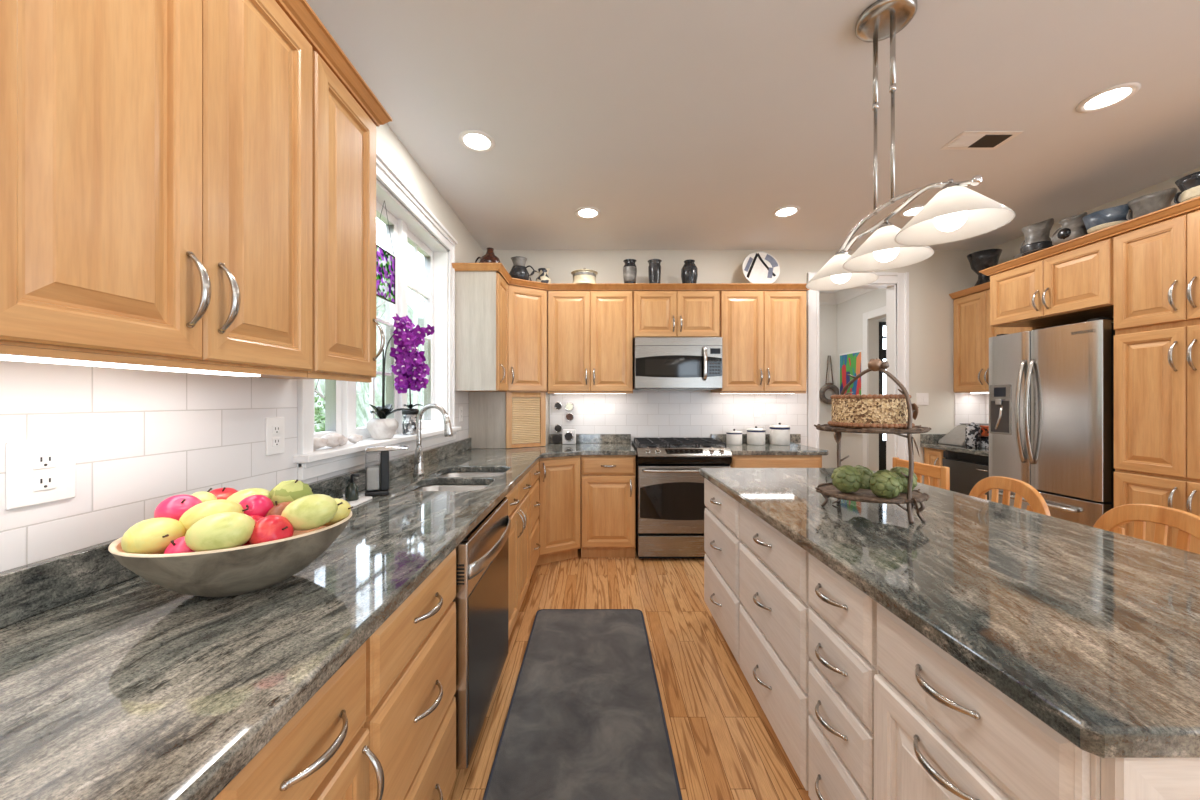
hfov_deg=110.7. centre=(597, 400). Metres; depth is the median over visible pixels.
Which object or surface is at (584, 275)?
crock
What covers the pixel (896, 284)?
trim
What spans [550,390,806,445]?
backsplash
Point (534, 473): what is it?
base cabinet
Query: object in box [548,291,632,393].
upper cabinet
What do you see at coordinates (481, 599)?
dishwasher
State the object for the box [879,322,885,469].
door
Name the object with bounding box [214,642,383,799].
base cabinet
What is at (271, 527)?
apple
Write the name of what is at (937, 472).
dining chair
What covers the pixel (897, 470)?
artichoke
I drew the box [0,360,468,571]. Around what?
backsplash
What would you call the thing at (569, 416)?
tin
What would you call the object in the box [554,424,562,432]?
tin
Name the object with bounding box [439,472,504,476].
basin
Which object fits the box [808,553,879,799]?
base cabinet
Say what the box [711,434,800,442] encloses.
backsplash
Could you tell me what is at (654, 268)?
vase
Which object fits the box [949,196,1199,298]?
crown molding
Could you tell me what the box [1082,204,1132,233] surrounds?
serving bowl
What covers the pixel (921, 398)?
switch plate
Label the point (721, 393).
light
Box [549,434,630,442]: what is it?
backsplash
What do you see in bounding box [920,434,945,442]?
backsplash
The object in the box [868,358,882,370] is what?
finial
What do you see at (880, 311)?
trim
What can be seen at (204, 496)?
pear
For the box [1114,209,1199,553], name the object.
pantry cabinet
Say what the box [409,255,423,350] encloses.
bare tree
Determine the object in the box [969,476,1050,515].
dining chair
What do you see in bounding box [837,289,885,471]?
wall
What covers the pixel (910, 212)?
recessed light
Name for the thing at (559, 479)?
base cabinet
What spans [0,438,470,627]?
backsplash
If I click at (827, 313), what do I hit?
wall
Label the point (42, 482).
receptacle
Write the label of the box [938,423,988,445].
bread box
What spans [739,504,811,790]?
base cabinet
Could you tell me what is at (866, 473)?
artichoke
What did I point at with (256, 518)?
apple
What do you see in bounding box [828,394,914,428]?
basket
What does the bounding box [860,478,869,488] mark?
artichoke
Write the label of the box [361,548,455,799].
base cabinet
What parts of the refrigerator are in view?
door, handle, handle, handle, freezer drawer, door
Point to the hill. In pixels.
(362, 388)
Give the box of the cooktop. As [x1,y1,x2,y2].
[631,441,728,447]
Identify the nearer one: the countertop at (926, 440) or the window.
the window
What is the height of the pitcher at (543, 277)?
0.175 m
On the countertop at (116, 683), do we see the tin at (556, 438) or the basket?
the tin at (556, 438)
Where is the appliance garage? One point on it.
(506, 420)
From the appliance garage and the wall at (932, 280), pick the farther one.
the wall at (932, 280)
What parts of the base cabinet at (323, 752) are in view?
handle, door, handle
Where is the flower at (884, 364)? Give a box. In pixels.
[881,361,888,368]
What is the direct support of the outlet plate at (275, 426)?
attached to the wall at (467, 250)
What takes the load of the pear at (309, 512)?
in the fruit bowl at (226, 572)
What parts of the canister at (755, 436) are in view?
lid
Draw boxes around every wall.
[376,123,482,262]
[483,250,985,483]
[819,305,836,467]
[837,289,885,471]
[990,167,1199,322]
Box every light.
[0,354,259,376]
[459,130,494,151]
[554,393,625,393]
[575,207,600,218]
[721,393,793,393]
[772,206,800,217]
[900,205,924,216]
[1076,82,1140,112]
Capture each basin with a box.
[413,485,487,490]
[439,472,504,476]
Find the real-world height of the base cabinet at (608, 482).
0.850 m
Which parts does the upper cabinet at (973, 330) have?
door, handle, handle, door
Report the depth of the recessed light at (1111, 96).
1.98 m
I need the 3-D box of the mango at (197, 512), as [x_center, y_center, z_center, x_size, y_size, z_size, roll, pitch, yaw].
[-0.788,0.241,0.853,0.095,0.073,0.089,0,0,10]
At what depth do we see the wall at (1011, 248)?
3.03 m
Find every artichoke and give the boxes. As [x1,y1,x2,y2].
[831,465,862,492]
[854,465,873,480]
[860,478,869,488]
[868,470,902,498]
[890,466,917,492]
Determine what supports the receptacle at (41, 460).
attached to the outlet plate at (37, 471)
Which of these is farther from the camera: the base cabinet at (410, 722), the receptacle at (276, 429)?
the receptacle at (276, 429)
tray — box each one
[340,496,371,506]
[814,424,930,433]
[815,482,929,503]
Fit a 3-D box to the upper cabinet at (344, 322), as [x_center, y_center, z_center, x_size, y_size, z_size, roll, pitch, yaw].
[-0.916,-0.519,1.302,0.359,0.912,0.322,0,0,0]
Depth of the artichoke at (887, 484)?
1.39 m
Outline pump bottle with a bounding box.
[345,473,359,500]
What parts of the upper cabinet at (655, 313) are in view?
door, door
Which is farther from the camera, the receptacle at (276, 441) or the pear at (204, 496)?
the receptacle at (276, 441)
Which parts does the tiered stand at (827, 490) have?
leg, post, handle, post, leg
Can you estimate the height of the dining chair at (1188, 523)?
0.927 m
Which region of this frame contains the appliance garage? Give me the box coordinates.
[469,392,548,448]
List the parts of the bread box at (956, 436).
lid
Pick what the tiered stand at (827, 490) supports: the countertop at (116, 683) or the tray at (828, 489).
the tray at (828, 489)
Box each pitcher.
[509,256,534,279]
[529,268,550,282]
[1020,218,1053,255]
[1051,212,1087,245]
[1174,171,1199,203]
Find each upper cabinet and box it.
[0,0,311,377]
[260,51,384,382]
[455,271,507,391]
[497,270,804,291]
[506,285,547,392]
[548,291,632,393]
[633,291,719,338]
[711,291,806,393]
[954,289,1048,393]
[990,237,1113,326]
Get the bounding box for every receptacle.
[33,452,55,469]
[33,473,55,491]
[272,425,280,433]
[272,437,280,446]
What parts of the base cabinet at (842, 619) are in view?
handle, handle, handle, handle, drawer, drawer, drawer, drawer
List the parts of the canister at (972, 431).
lid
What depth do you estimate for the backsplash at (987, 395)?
3.97 m
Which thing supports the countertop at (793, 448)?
on the base cabinet at (738, 461)
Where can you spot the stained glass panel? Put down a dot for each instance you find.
(385, 262)
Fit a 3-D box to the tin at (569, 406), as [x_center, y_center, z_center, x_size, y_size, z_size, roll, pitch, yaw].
[-0.268,0.059,3.966,0.084,0.084,0.044,0,0,0]
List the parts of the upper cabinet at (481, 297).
door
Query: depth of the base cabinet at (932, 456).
3.87 m
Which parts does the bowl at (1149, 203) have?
handle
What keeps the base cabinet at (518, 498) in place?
on the floor
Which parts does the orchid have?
pot, flower, flower, stem, flower, flower, flower, flower, flower, flower, flower, flower, flower, flower, flower, flower, flower, flower, flower, flower, flower, flower, flower, flower, flower, flower, flower, flower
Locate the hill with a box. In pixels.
[314,296,423,431]
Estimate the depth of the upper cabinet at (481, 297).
3.13 m
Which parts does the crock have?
lid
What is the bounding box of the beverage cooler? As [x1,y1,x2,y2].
[942,450,988,499]
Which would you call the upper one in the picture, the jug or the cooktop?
the jug
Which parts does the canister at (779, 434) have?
lid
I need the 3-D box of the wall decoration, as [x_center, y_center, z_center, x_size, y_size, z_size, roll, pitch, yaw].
[3.165,-0.281,5.660,0.278,0.665,0.072,0,0,0]
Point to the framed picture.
(851, 363)
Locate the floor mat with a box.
[482,609,682,799]
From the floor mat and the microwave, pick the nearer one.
the floor mat
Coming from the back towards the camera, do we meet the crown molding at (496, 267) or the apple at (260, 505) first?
the crown molding at (496, 267)
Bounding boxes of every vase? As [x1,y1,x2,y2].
[623,259,636,282]
[648,259,661,282]
[681,259,697,282]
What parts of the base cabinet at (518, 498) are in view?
drawer, door, handle, handle, door, drawer, handle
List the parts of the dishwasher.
door panel, handle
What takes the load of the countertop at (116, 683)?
on the base cabinet
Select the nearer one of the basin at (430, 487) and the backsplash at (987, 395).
the basin at (430, 487)
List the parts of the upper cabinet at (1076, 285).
door, handle, handle, door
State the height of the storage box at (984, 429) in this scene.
0.088 m
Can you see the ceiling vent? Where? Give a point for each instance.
(967, 140)
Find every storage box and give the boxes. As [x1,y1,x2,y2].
[980,426,988,436]
[981,436,988,448]
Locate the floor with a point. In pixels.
(724, 745)
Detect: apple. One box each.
[209,487,237,499]
[239,495,273,516]
[242,515,262,545]
[249,515,293,544]
[269,480,312,505]
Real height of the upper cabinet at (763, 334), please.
0.912 m
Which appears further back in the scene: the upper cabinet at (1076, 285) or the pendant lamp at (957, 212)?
the upper cabinet at (1076, 285)
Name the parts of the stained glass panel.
glass, frame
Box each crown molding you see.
[275,0,391,125]
[452,263,809,290]
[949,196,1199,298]
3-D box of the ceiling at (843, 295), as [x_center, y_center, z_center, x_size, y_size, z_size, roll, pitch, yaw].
[2.305,-1.383,4.915,1.968,0.129,1.569,0,0,0]
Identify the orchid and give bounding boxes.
[366,314,434,438]
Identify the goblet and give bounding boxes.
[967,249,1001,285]
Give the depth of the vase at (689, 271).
3.69 m
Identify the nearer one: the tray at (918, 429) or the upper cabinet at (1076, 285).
the tray at (918, 429)
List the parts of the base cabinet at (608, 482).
drawer, handle, door, handle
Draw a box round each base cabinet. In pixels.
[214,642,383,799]
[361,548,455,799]
[505,472,530,639]
[527,462,540,578]
[535,455,580,565]
[581,455,635,556]
[704,478,741,663]
[730,455,821,467]
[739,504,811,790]
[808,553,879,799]
[874,602,1199,799]
[924,447,944,487]
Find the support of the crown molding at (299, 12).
on the upper cabinet
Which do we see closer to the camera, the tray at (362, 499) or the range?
the tray at (362, 499)
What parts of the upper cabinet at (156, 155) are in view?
door, light rail, handle, handle, door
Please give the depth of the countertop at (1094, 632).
0.88 m
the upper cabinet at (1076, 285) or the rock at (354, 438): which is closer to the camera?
the rock at (354, 438)
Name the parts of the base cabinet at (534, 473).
drawer, drawer, drawer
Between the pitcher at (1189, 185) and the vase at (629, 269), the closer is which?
the pitcher at (1189, 185)
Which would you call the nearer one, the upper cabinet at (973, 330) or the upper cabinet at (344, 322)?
the upper cabinet at (344, 322)
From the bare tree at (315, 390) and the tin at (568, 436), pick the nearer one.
the tin at (568, 436)
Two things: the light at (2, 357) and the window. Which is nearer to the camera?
the light at (2, 357)
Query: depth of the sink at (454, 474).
2.19 m
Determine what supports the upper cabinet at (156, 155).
attached to the wall at (467, 250)
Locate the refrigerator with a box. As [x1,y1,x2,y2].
[989,318,1114,526]
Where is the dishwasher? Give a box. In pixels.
[452,497,510,768]
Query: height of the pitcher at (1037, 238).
0.233 m
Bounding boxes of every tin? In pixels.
[552,434,560,443]
[554,402,561,409]
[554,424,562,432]
[564,431,573,440]
[565,402,573,410]
[565,413,573,420]
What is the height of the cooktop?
0.030 m
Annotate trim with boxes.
[807,272,908,470]
[863,306,885,467]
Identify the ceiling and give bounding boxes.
[306,0,1199,326]
[819,289,873,304]
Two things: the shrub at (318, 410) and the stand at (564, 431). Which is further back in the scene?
the shrub at (318, 410)
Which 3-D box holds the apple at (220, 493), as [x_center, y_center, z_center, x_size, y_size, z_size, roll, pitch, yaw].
[-0.902,0.241,0.998,0.074,0.068,0.074,0,0,39]
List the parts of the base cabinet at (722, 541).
handle, handle, handle, drawer, drawer, drawer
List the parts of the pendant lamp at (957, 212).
bulb, lamp shade, rod, bulb, lamp shade, rod, arm, arm, bulb, lamp shade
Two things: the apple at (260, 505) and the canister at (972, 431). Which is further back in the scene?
the canister at (972, 431)
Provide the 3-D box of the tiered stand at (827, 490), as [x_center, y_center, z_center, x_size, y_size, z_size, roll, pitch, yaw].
[0.985,0.130,1.498,0.375,0.559,0.299,0,0,0]
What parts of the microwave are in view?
door glass, handle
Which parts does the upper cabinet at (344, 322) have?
light rail, door, handle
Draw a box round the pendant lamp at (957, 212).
[806,0,1014,290]
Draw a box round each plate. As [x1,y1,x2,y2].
[6,437,75,509]
[266,417,284,455]
[459,407,462,421]
[742,252,779,282]
[916,393,928,404]
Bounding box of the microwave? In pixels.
[633,337,722,389]
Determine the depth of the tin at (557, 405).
3.95 m
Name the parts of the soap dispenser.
tank, spout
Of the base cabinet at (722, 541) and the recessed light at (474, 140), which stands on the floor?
the base cabinet at (722, 541)
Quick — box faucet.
[413,404,452,475]
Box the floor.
[448,548,810,799]
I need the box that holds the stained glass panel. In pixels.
[376,200,394,303]
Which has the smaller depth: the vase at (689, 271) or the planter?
the planter
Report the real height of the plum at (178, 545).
0.051 m
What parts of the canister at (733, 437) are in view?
lid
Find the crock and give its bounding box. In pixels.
[571,268,597,282]
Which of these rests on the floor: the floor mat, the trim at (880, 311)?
the floor mat
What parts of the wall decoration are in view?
cord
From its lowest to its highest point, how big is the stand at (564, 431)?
0.135 m
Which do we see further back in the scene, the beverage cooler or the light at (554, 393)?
the light at (554, 393)
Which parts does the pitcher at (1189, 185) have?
handle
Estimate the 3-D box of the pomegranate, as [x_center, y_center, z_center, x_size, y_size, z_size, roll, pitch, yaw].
[-0.697,0.260,0.925,0.072,0.076,0.074,0,0,-43]
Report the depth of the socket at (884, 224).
1.54 m
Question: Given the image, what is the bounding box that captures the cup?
[402,414,417,434]
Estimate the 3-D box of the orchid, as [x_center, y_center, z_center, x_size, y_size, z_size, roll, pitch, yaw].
[-1.063,-0.135,2.256,0.228,0.664,0.440,0,0,0]
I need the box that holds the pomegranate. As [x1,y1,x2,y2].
[265,501,294,530]
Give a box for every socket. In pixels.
[878,220,893,228]
[940,179,956,190]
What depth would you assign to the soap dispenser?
1.78 m
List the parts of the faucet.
lever, spout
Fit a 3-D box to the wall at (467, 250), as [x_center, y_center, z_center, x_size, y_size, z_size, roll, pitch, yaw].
[-1.185,-0.075,0.460,0.170,2.745,7.320,0,0,0]
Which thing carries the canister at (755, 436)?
on the countertop at (793, 448)
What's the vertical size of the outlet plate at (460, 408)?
0.117 m
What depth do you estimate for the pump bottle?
1.65 m
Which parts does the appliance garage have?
tambour door, frame, pull rail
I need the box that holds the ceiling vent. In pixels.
[940,131,1022,149]
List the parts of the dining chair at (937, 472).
post, crest rail, post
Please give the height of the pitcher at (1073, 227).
0.186 m
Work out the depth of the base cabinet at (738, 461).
3.38 m
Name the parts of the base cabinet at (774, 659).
handle, handle, handle, drawer, drawer, drawer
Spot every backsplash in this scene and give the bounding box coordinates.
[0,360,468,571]
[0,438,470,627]
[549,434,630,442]
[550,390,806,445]
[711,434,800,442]
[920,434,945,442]
[954,392,984,427]
[986,394,988,423]
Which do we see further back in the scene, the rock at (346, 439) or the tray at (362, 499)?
the rock at (346, 439)
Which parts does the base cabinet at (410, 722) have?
drawer, handle, handle, drawer, handle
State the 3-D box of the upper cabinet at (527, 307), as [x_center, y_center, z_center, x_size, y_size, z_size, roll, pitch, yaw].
[-0.768,-0.525,3.718,0.644,0.900,0.534,0,0,0]
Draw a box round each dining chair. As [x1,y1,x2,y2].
[893,457,949,489]
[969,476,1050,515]
[1093,504,1199,550]
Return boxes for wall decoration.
[819,356,838,403]
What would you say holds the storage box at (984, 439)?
on the countertop at (926, 440)
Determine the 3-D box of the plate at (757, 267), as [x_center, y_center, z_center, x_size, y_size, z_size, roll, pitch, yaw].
[1.500,-1.209,3.807,0.344,0.337,0.080,0,0,2]
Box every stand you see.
[562,429,575,443]
[814,358,930,523]
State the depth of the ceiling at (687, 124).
2.04 m
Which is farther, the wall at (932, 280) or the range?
the wall at (932, 280)
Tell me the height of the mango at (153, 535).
0.074 m
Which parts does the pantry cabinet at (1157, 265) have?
door, door, door, handle, handle, handle, handle, handle, handle, door, door, door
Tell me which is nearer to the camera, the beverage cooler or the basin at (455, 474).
the basin at (455, 474)
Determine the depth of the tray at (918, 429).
1.38 m
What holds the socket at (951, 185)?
attached to the pendant lamp at (957, 212)
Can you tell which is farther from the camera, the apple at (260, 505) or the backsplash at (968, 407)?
the backsplash at (968, 407)
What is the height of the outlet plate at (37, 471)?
0.125 m
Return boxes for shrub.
[314,393,324,430]
[314,422,357,431]
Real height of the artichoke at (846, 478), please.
0.100 m
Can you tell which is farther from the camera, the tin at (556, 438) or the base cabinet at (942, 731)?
the tin at (556, 438)
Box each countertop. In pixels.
[0,434,636,799]
[699,468,1199,757]
[711,434,827,454]
[920,434,988,456]
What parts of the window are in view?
sash, sill, sash, frame, sash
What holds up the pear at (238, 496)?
in the fruit bowl at (226, 572)
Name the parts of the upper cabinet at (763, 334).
door, light rail, handle, door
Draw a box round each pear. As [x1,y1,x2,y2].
[192,488,216,502]
[226,488,269,502]
[281,494,342,530]
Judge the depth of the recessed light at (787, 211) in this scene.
3.17 m
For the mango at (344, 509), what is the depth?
0.96 m
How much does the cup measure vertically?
0.118 m
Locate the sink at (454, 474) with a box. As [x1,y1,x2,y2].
[413,472,504,490]
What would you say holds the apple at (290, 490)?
in the fruit bowl at (226, 572)
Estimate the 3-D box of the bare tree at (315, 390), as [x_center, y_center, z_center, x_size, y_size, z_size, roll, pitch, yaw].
[-6.106,-1.992,9.321,2.775,7.189,2.750,0,0,-31]
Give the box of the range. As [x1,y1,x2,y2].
[631,437,732,557]
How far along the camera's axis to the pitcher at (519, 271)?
3.60 m
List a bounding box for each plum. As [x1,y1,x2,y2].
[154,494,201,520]
[164,536,194,553]
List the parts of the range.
knob, handle, storage drawer, oven door, control panel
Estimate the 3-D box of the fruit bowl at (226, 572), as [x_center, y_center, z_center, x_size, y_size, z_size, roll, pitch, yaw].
[-0.777,0.341,0.919,0.404,0.131,0.353,0,0,-27]
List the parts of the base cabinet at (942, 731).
door, handle, handle, drawer, panel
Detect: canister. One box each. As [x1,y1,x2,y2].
[726,429,741,444]
[747,426,765,444]
[769,423,789,444]
[965,422,980,447]
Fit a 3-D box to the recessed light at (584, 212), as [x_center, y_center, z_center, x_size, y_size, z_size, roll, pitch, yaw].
[-0.074,-1.444,3.200,0.196,0.008,0.196,0,0,0]
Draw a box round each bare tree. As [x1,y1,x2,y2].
[314,300,385,399]
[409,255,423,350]
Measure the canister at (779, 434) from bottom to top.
0.201 m
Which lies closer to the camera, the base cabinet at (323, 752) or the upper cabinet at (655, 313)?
the base cabinet at (323, 752)
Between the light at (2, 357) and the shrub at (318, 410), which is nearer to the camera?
the light at (2, 357)
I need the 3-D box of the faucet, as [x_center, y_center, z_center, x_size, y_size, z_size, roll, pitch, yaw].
[-0.895,0.211,2.247,0.221,0.390,0.096,0,0,0]
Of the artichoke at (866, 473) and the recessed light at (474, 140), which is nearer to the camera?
the artichoke at (866, 473)
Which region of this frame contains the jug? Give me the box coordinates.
[475,247,500,262]
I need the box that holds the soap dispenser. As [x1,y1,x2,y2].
[365,445,409,495]
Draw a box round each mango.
[121,517,185,553]
[179,499,248,531]
[185,512,255,551]
[323,498,352,525]
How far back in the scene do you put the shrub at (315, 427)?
5.29 m
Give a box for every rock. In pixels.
[313,437,326,450]
[321,433,343,447]
[339,435,348,444]
[348,434,362,443]
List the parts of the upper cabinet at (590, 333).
door, light rail, handle, door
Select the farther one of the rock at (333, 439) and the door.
the door
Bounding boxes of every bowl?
[108,511,351,596]
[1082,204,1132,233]
[1126,188,1176,220]
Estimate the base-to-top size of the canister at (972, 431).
0.217 m
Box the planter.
[402,389,422,434]
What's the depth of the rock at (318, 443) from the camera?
1.63 m
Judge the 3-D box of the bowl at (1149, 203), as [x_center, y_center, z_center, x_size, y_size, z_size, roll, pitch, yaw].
[3.130,-1.089,2.345,0.169,0.132,0.169,0,0,42]
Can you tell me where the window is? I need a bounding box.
[293,149,460,480]
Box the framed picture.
[839,350,862,394]
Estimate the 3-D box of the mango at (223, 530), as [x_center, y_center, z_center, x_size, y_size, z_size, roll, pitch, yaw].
[-0.723,0.255,0.803,0.100,0.076,0.094,0,0,15]
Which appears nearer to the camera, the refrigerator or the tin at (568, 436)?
the refrigerator

